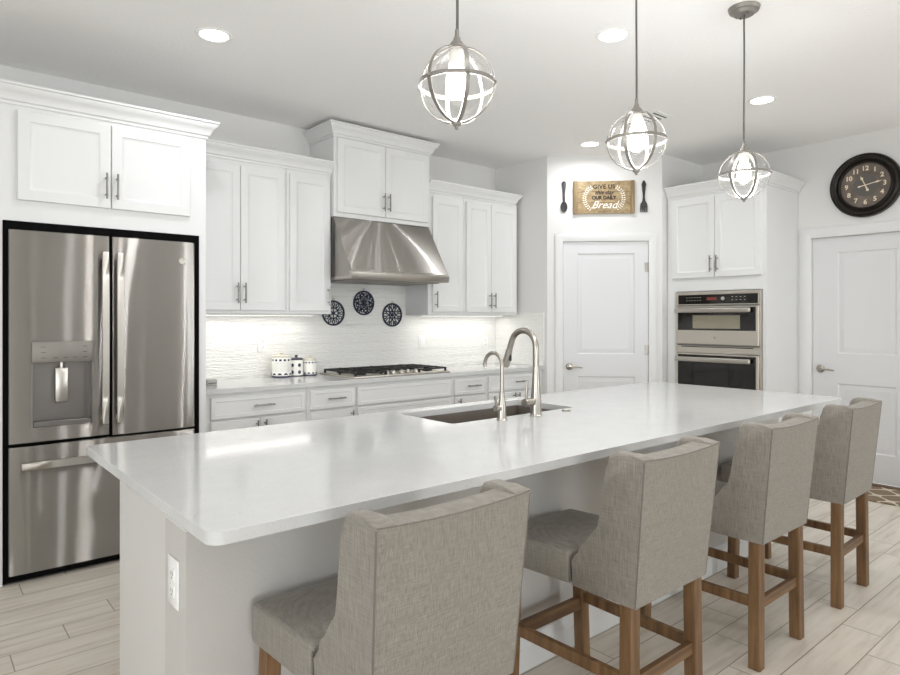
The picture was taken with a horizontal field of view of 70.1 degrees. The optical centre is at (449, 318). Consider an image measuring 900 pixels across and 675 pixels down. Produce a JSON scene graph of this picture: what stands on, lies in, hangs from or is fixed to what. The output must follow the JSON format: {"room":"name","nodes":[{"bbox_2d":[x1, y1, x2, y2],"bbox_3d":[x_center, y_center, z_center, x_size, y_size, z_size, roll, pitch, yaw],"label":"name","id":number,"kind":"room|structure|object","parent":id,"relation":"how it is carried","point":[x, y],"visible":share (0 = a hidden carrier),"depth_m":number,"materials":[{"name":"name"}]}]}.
{"room":"kitchen","nodes":[
{"label":"kitchen","id":0,"kind":"room"},
{"bbox_2d":[0,65,494,189],"bbox_3d":[-1.974,-0.080,4.435,9.360,2.840,0.120,0,0,-40],"label":"wall","id":1,"kind":"structure","parent":0,"point":[233,128],"depth_m":4.71,"materials":[{"name":"white paint"}]},
{"bbox_2d":[206,139,289,313],"bbox_3d":[-1.528,-0.606,4.476,0.697,1.139,0.392,0,0,-40],"label":"upper cabinet","id":2,"kind":"object","parent":1,"relation":"attached to","point":[246,185],"visible":0.81,"depth_m":4.38,"materials":[{"name":"white wood"}]},
{"bbox_2d":[206,314,313,315],"bbox_3d":[-1.422,-0.030,4.620,0.960,0.013,0.050,0,0,-40],"label":"light bar","id":3,"kind":"object","parent":2,"relation":"attached to","point":[206,314],"visible":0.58,"depth_m":4.63,"materials":[{"name":"white plastic"}]},
{"bbox_2d":[206,315,247,315],"bbox_3d":[-1.422,-0.025,4.620,0.940,0.002,0.036,0,0,-40],"label":"diffuser","id":4,"kind":"object","parent":3,"relation":"attached to","point":[206,315],"depth_m":4.48,"materials":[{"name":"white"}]},
{"bbox_2d":[286,153,334,313],"bbox_3d":[-1.123,-0.606,4.818,0.363,1.139,0.392,0,0,-40],"label":"upper cabinet","id":5,"kind":"object","parent":1,"relation":"attached to","point":[308,179],"visible":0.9,"depth_m":4.70,"materials":[{"name":"white wood"}]},
{"bbox_2d":[322,299,344,325],"bbox_3d":[-0.945,-0.058,5.201,0.206,0.226,0.011,0,0,-40],"label":"wall plaque","id":6,"kind":"object","parent":1,"relation":"attached to","point":[333,301],"visible":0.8,"depth_m":5.21,"materials":[{"name":"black metal"}]},
{"bbox_2d":[353,288,373,314],"bbox_3d":[-0.723,-0.145,5.388,0.206,0.226,0.011,0,0,-40],"label":"wall plaque","id":7,"kind":"object","parent":1,"relation":"attached to","point":[363,301],"visible":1,"depth_m":5.38,"materials":[{"name":"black metal"}]},
{"bbox_2d":[303,119,439,226],"bbox_3d":[-0.622,-1.121,5.217,1.040,0.699,0.432,0,0,-40],"label":"upper cabinet","id":8,"kind":"object","parent":1,"relation":"attached to","point":[377,175],"visible":0.94,"depth_m":5.03,"materials":[{"name":"white wood"}]},
{"bbox_2d":[206,283,543,379],"bbox_3d":[-0.526,-0.153,5.160,3.114,1.236,0.645,0,0,-40],"label":"backsplash","id":9,"kind":"structure","parent":1,"relation":"attached to","point":[359,340],"depth_m":5.39,"materials":[{"name":"white tile"}]},
{"bbox_2d":[331,216,448,285],"bbox_3d":[-0.554,-0.529,5.137,0.918,0.483,0.617,0,0,-40],"label":"range hood","id":10,"kind":"object","parent":1,"relation":"attached to","point":[368,252],"visible":0.91,"depth_m":4.93,"materials":[{"name":"silver metal"}]},
{"bbox_2d":[382,301,401,326],"bbox_3d":[-0.501,-0.046,5.577,0.206,0.226,0.012,0,0,-40],"label":"wall plaque","id":11,"kind":"object","parent":1,"relation":"attached to","point":[391,303],"visible":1,"depth_m":5.57,"materials":[{"name":"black metal"}]},
{"bbox_2d":[418,335,424,347],"bbox_3d":[-0.256,0.205,5.788,0.072,0.117,0.010,0,0,-40],"label":"light switch","id":12,"kind":"object","parent":1,"relation":"attached to","point":[421,338],"visible":1,"depth_m":5.78,"materials":[{"name":"white plastic"}]},
{"bbox_2d":[406,179,467,314],"bbox_3d":[-0.124,-0.606,5.664,0.419,1.139,0.392,0,0,-40],"label":"upper cabinet","id":13,"kind":"object","parent":1,"relation":"attached to","point":[446,199],"visible":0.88,"depth_m":5.57,"materials":[{"name":"white wood"}]},
{"bbox_2d":[482,336,487,347],"bbox_3d":[0.343,0.230,6.296,0.072,0.117,0.009,0,0,-40],"label":"wall outlet","id":14,"kind":"object","parent":1,"relation":"attached to","point":[484,338],"visible":1,"depth_m":6.29,"materials":[{"name":"white plastic"}]},
{"bbox_2d":[464,186,522,314],"bbox_3d":[0.302,-0.606,6.025,0.698,1.139,0.392,0,0,-40],"label":"upper cabinet","id":15,"kind":"object","parent":1,"relation":"attached to","point":[490,216],"visible":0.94,"depth_m":5.88,"materials":[{"name":"white wood"}]},
{"bbox_2d":[419,315,502,316],"bbox_3d":[0.123,-0.030,5.929,0.990,0.013,0.050,0,0,-40],"label":"light bar","id":16,"kind":"object","parent":15,"relation":"attached to","point":[419,315],"visible":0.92,"depth_m":6.00,"materials":[{"name":"white plastic"}]},
{"bbox_2d":[472,316,501,316],"bbox_3d":[0.123,-0.025,5.929,0.970,0.002,0.036,0,0,-40],"label":"diffuser","id":17,"kind":"object","parent":16,"relation":"attached to","point":[472,316],"depth_m":6.10,"materials":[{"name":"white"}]},
{"bbox_2d":[0,0,899,168],"bbox_3d":[0.973,-1.550,0.955,9.360,0.100,9.240,0,0,-40],"label":"ceiling","id":18,"kind":"structure","parent":0,"point":[831,67],"depth_m":3.72,"materials":[{"name":"white paint"}]},
{"bbox_2d":[195,27,232,42],"bbox_3d":[-1.246,-1.497,3.386,0.188,0.006,0.188,0,0,-40],"label":"recessed light","id":19,"kind":"object","parent":18,"relation":"in","point":[210,34],"visible":1,"depth_m":3.38,"materials":[{"name":"white plastic"}]},
{"bbox_2d":[418,0,496,129],"bbox_3d":[0.021,-1.032,1.908,0.232,0.937,0.241,0,0,45],"label":"pendant light","id":20,"kind":"object","parent":18,"relation":"hanging from","point":[458,77],"visible":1,"depth_m":1.89,"materials":[{"name":"silver metal"}]},
{"bbox_2d":[449,48,464,65],"bbox_3d":[0.021,-0.780,1.908,0.046,0.050,0.046,0,0,45],"label":"bulb","id":21,"kind":"object","parent":20,"relation":"attached to","point":[456,56],"depth_m":1.89,"materials":[{"name":"white glass"}]},
{"bbox_2d":[579,141,600,146],"bbox_3d":[1.200,-1.497,5.495,0.188,0.006,0.188,0,0,-40],"label":"recessed light","id":22,"kind":"object","parent":18,"relation":"in","point":[587,143],"visible":1,"depth_m":5.49,"materials":[{"name":"white"}]},
{"bbox_2d":[595,27,630,42],"bbox_3d":[0.861,-1.497,3.385,0.188,0.006,0.188,0,0,-40],"label":"recessed light","id":23,"kind":"object","parent":18,"relation":"in","point":[613,34],"visible":1,"depth_m":3.38,"materials":[{"name":"white"}]},
{"bbox_2d":[605,0,667,174],"bbox_3d":[0.730,-1.032,2.509,0.232,0.937,0.241,0,0,38],"label":"pendant light","id":24,"kind":"object","parent":18,"relation":"hanging from","point":[637,137],"visible":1,"depth_m":2.49,"materials":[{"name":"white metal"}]},
{"bbox_2d":[630,113,642,125],"bbox_3d":[0.730,-0.780,2.509,0.046,0.050,0.046,0,0,38],"label":"socket","id":25,"kind":"object","parent":24,"relation":"attached to","point":[636,119],"depth_m":2.49,"materials":[{"name":"white glass"}]},
{"bbox_2d":[617,110,672,125],"bbox_3d":[1.455,-1.495,4.796,0.220,0.009,0.340,0,0,-40],"label":"ceiling vent","id":26,"kind":"object","parent":18,"relation":"in","point":[659,115],"visible":0.6,"depth_m":4.74,"materials":[{"name":"white plastic"}]},
{"bbox_2d":[717,1,771,201],"bbox_3d":[1.418,-1.032,3.092,0.232,0.937,0.241,0,0,-3],"label":"pendant light","id":27,"kind":"object","parent":18,"relation":"hanging from","point":[743,10],"visible":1,"depth_m":3.07,"materials":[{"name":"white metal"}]},
{"bbox_2d":[739,152,748,162],"bbox_3d":[1.418,-0.780,3.092,0.046,0.050,0.046,0,0,-3],"label":"socket","id":28,"kind":"object","parent":27,"relation":"attached to","point":[743,156],"depth_m":3.07,"materials":[{"name":"white"}]},
{"bbox_2d":[747,95,776,104],"bbox_3d":[2.137,-1.497,4.391,0.188,0.006,0.188,0,0,-40],"label":"recessed light","id":29,"kind":"object","parent":18,"relation":"in","point":[760,100],"visible":1,"depth_m":4.39,"materials":[{"name":"white"}]},
{"bbox_2d":[0,482,899,674],"bbox_3d":[0.973,1.390,0.955,9.360,0.100,9.240,0,0,-40],"label":"floor","id":30,"kind":"structure","parent":0,"point":[67,622],"depth_m":2.81,"materials":[{"name":"beige wood"}]},
{"bbox_2d":[2,220,198,583],"bbox_3d":[-2.035,0.415,3.716,0.966,1.825,0.697,0,0,-40],"label":"refrigerator","id":31,"kind":"object","parent":30,"relation":"on","point":[100,326],"visible":0.92,"depth_m":3.41,"materials":[{"name":"grey metal"}]},
{"bbox_2d":[0,79,219,586],"bbox_3d":[-2.125,0.079,3.728,1.300,2.523,0.762,0,0,-40],"label":"tall cabinet","id":32,"kind":"object","parent":30,"relation":"on","point":[67,158],"visible":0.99,"depth_m":3.48,"materials":[{"name":"white wood"}]},
{"bbox_2d":[206,387,306,431],"bbox_3d":[-1.433,0.903,4.373,0.712,0.874,0.671,0,0,-40],"label":"base cabinet","id":33,"kind":"object","parent":30,"relation":"on","point":[227,411],"visible":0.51,"depth_m":4.13,"materials":[{"name":"white wood"}]},
{"bbox_2d":[307,384,354,420],"bbox_3d":[-1.014,0.903,4.728,0.385,0.874,0.671,0,0,-40],"label":"base cabinet","id":34,"kind":"object","parent":30,"relation":"on","point":[323,402],"visible":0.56,"depth_m":4.49,"materials":[{"name":"white wood"}]},
{"bbox_2d":[252,479,530,674],"bbox_3d":[-0.176,0.869,1.624,0.455,0.942,0.623,0,0,-40],"label":"bar stool","id":35,"kind":"object","parent":30,"relation":"on","point":[436,589],"visible":1,"depth_m":1.39,"materials":[{"name":"fabric"}]},
{"bbox_2d":[355,376,450,414],"bbox_3d":[-0.517,0.903,5.148,0.914,0.874,0.671,0,0,-40],"label":"base cabinet","id":36,"kind":"object","parent":30,"relation":"on","point":[386,396],"visible":0.2,"depth_m":4.89,"materials":[{"name":"white wood"}]},
{"bbox_2d":[206,363,543,394],"bbox_3d":[-0.521,0.450,5.154,3.110,0.030,0.631,0,0,-40],"label":"countertop","id":37,"kind":"structure","parent":36,"relation":"on","point":[237,385],"depth_m":4.61,"materials":[{"name":"white stone"}]},
{"bbox_2d":[206,379,216,385],"bbox_3d":[-1.565,0.415,4.197,0.065,0.040,0.052,0,0,-40],"label":"box","id":38,"kind":"object","parent":37,"relation":"on","point":[209,382],"visible":0.8,"depth_m":4.18,"materials":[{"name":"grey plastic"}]},
{"bbox_2d":[272,352,291,377],"bbox_3d":[-1.264,0.342,4.813,0.146,0.187,0.146,0,0,-40],"label":"canister","id":39,"kind":"object","parent":37,"relation":"on","point":[281,364],"visible":1,"depth_m":4.75,"materials":[{"name":"ceramic"}]},
{"bbox_2d":[292,355,302,375],"bbox_3d":[-1.177,0.354,4.907,0.106,0.161,0.106,0,0,-40],"label":"canister","id":40,"kind":"object","parent":37,"relation":"on","point":[297,362],"visible":0.88,"depth_m":4.86,"materials":[{"name":"ceramic"}]},
{"bbox_2d":[303,355,316,375],"bbox_3d":[-1.088,0.358,4.975,0.108,0.154,0.108,0,0,-40],"label":"canister","id":41,"kind":"object","parent":37,"relation":"on","point":[309,364],"visible":0.98,"depth_m":4.93,"materials":[{"name":"ceramic"}]},
{"bbox_2d":[320,364,449,378],"bbox_3d":[-0.511,0.412,5.153,0.920,0.046,0.505,0,0,-40],"label":"gas cooktop","id":42,"kind":"object","parent":37,"relation":"in","point":[401,369],"visible":1,"depth_m":5.03,"materials":[{"name":"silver metal"}]},
{"bbox_2d":[320,369,449,378],"bbox_3d":[-0.511,0.429,5.153,0.920,0.012,0.505,0,0,-40],"label":"steel tray","id":43,"kind":"object","parent":42,"relation":"on","point":[392,372],"depth_m":4.96,"materials":[{"name":"silver metal"}]},
{"bbox_2d":[120,418,778,674],"bbox_3d":[0.382,0.910,3.112,3.566,0.859,0.928,0,0,-40],"label":"kitchen island","id":44,"kind":"object","parent":30,"relation":"on","point":[210,633],"visible":0.09,"depth_m":1.94,"materials":[{"name":"white"}]},
{"bbox_2d":[168,554,178,610],"bbox_3d":[-0.739,0.702,1.710,0.009,0.128,0.082,0,0,-40],"label":"wall outlet","id":45,"kind":"object","parent":44,"relation":"attached to","point":[173,564],"visible":1,"depth_m":1.70,"materials":[{"name":"white plastic"}]},
{"bbox_2d":[170,567,173,580],"bbox_3d":[-0.741,0.680,1.709,0.003,0.030,0.034,0,0,-40],"label":"socket","id":46,"kind":"object","parent":45,"relation":"attached to","point":[171,568],"depth_m":1.71,"materials":[{"name":"grey plastic"}]},
{"bbox_2d":[170,583,173,597],"bbox_3d":[-0.741,0.724,1.709,0.003,0.030,0.034,0,0,-40],"label":"socket","id":47,"kind":"object","parent":45,"relation":"attached to","point":[171,584],"depth_m":1.71,"materials":[{"name":"grey plastic"}]},
{"bbox_2d":[87,382,841,545],"bbox_3d":[0.483,0.465,2.977,3.619,0.030,1.225,0,0,-40],"label":"island countertop","id":48,"kind":"structure","parent":44,"relation":"on","point":[223,487],"depth_m":2.19,"materials":[{"name":"white stone"}]},
{"bbox_2d":[419,405,549,423],"bbox_3d":[0.195,0.594,3.163,0.831,0.228,0.411,0,0,-40],"label":"sink","id":49,"kind":"object","parent":48,"relation":"in","point":[468,416],"visible":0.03,"depth_m":3.38,"materials":[{"name":"silver metal"}]},
{"bbox_2d":[483,351,506,420],"bbox_3d":[0.205,0.297,2.891,0.071,0.306,0.139,0,0,-20],"label":"filter faucet","id":50,"kind":"object","parent":48,"relation":"on","point":[500,408],"visible":1,"depth_m":2.85,"materials":[{"name":"grey metal"}]},
{"bbox_2d":[503,327,541,416],"bbox_3d":[0.318,0.245,3.031,0.107,0.410,0.249,0,0,-40],"label":"kitchen faucet","id":51,"kind":"object","parent":48,"relation":"on","point":[534,402],"visible":1,"depth_m":2.96,"materials":[{"name":"grey metal"}]},
{"bbox_2d":[451,374,485,403],"bbox_3d":[-0.022,0.903,5.568,0.382,0.874,0.671,0,0,-40],"label":"base cabinet","id":52,"kind":"object","parent":30,"relation":"on","point":[465,388],"visible":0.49,"depth_m":5.33,"materials":[{"name":"white wood"}]},
{"bbox_2d":[485,370,541,399],"bbox_3d":[0.397,0.903,5.923,0.715,0.874,0.671,0,0,-40],"label":"base cabinet","id":53,"kind":"object","parent":30,"relation":"on","point":[514,382],"visible":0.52,"depth_m":5.66,"materials":[{"name":"white wood"}]},
{"bbox_2d":[509,436,719,674],"bbox_3d":[0.526,0.869,2.219,0.455,0.942,0.623,0,0,-40],"label":"bar stool","id":54,"kind":"object","parent":30,"relation":"on","point":[649,539],"visible":0.95,"depth_m":2.01,"materials":[{"name":"fabric"}]},
{"bbox_2d":[640,412,818,671],"bbox_3d":[1.165,0.869,2.760,0.455,0.942,0.623,0,0,-40],"label":"bar stool","id":55,"kind":"object","parent":30,"relation":"on","point":[765,497],"visible":0.74,"depth_m":2.49,"materials":[{"name":"fabric"}]},
{"bbox_2d":[664,170,805,421],"bbox_3d":[2.505,0.077,5.673,0.682,2.526,0.948,0,0,-40],"label":"tall cabinet","id":56,"kind":"object","parent":30,"relation":"on","point":[717,240],"visible":0.67,"depth_m":5.44,"materials":[{"name":"white wood"}]},
{"bbox_2d":[674,289,762,390],"bbox_3d":[2.448,0.356,5.632,0.585,1.197,0.764,0,0,-40],"label":"wall oven","id":57,"kind":"object","parent":56,"relation":"in","point":[719,334],"visible":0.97,"depth_m":5.44,"materials":[{"name":"grey metal"}]},
{"bbox_2d":[721,397,881,609],"bbox_3d":[1.785,0.869,3.285,0.455,0.942,0.623,0,0,-42],"label":"bar stool","id":58,"kind":"object","parent":30,"relation":"on","point":[847,436],"visible":0.6,"depth_m":3.01,"materials":[{"name":"fabric"}]},
{"bbox_2d":[868,486,899,506],"bbox_3d":[3.146,1.334,5.009,0.475,0.010,0.920,0,0,-40],"label":"door mat","id":59,"kind":"object","parent":30,"relation":"on","point":[882,495],"visible":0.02,"depth_m":4.80,"materials":[{"name":"brown fabric"}]},
{"bbox_2d":[495,156,546,393],"bbox_3d":[0.720,-0.080,6.191,0.120,2.840,0.680,0,0,-40],"label":"wall","id":60,"kind":"structure","parent":0,"point":[528,179],"depth_m":6.04,"materials":[{"name":"white paint"}]},
{"bbox_2d":[547,153,661,393],"bbox_3d":[1.412,-0.080,5.900,1.032,2.840,0.100,0,0,5],"label":"wall","id":61,"kind":"structure","parent":0,"point":[569,169],"depth_m":5.86,"materials":[{"name":"white paint"}]},
{"bbox_2d":[561,181,566,211],"bbox_3d":[1.044,-1.119,5.873,0.063,0.286,0.014,0,0,5],"label":"spoon","id":62,"kind":"object","parent":61,"relation":"attached to","point":[563,204],"visible":1,"depth_m":5.87,"materials":[{"name":"grey"}]},
{"bbox_2d":[573,180,634,213],"bbox_3d":[1.401,-1.108,5.836,0.546,0.300,0.027,0,0,5],"label":"wall sign","id":63,"kind":"object","parent":61,"relation":"attached to","point":[589,197],"visible":1,"depth_m":5.83,"materials":[{"name":"brown wood"}]},
{"bbox_2d":[563,241,648,391],"bbox_3d":[1.425,0.312,5.846,0.774,2.039,0.088,0,0,5],"label":"door","id":64,"kind":"structure","parent":61,"relation":"in","point":[605,284],"depth_m":5.86,"materials":[{"name":"white paint"},{"name":"satin nickel"}]},
{"bbox_2d":[555,232,656,392],"bbox_3d":[1.419,0.279,5.840,0.912,2.122,0.019,0,0,5],"label":"trim","id":65,"kind":"structure","parent":61,"relation":"attached to","point":[651,237],"depth_m":5.84,"materials":[{"name":"white wood"}]},
{"bbox_2d":[640,180,647,211],"bbox_3d":[1.758,-1.111,5.813,0.064,0.291,0.011,0,0,5],"label":"fork","id":66,"kind":"object","parent":61,"relation":"attached to","point":[643,204],"visible":1,"depth_m":5.81,"materials":[{"name":"grey"}]},
{"bbox_2d":[662,154,701,382],"bbox_3d":[2.154,-0.080,6.076,0.700,2.840,0.110,0,0,-40],"label":"wall","id":67,"kind":"structure","parent":0,"point":[675,171],"depth_m":5.86,"materials":[{"name":"white paint"}]},
{"bbox_2d":[702,127,899,414],"bbox_3d":[4.499,-0.080,3.941,0.120,2.840,9.000,0,0,-40],"label":"wall","id":68,"kind":"structure","parent":0,"point":[816,164],"depth_m":5.46,"materials":[{"name":"white paint"}]},
{"bbox_2d":[800,220,899,414],"bbox_3d":[3.354,0.282,5.186,0.019,2.115,0.980,0,0,-40],"label":"trim","id":69,"kind":"structure","parent":68,"relation":"attached to","point":[806,235],"depth_m":5.50,"materials":[{"name":"white wood"}]},
{"bbox_2d":[813,232,899,486],"bbox_3d":[3.377,0.317,5.205,0.088,2.007,0.804,0,0,-40],"label":"door","id":70,"kind":"structure","parent":68,"relation":"in","point":[856,279],"depth_m":5.24,"materials":[{"name":"white wood"}]},
{"bbox_2d":[830,153,899,217],"bbox_3d":[3.346,-1.080,5.170,0.049,0.516,0.516,0,0,-40],"label":"wall clock","id":71,"kind":"object","parent":68,"relation":"attached to","point":[865,184],"visible":1,"depth_m":5.16,"materials":[{"name":"brown metal"}]},
{"bbox_2d":[872,483,899,489],"bbox_3d":[3.361,1.331,5.192,0.060,0.018,0.810,0,0,-40],"label":"trim","id":72,"kind":"structure","parent":68,"relation":"attached to","point":[873,484],"depth_m":5.06,"materials":[{"name":"brown wood"}]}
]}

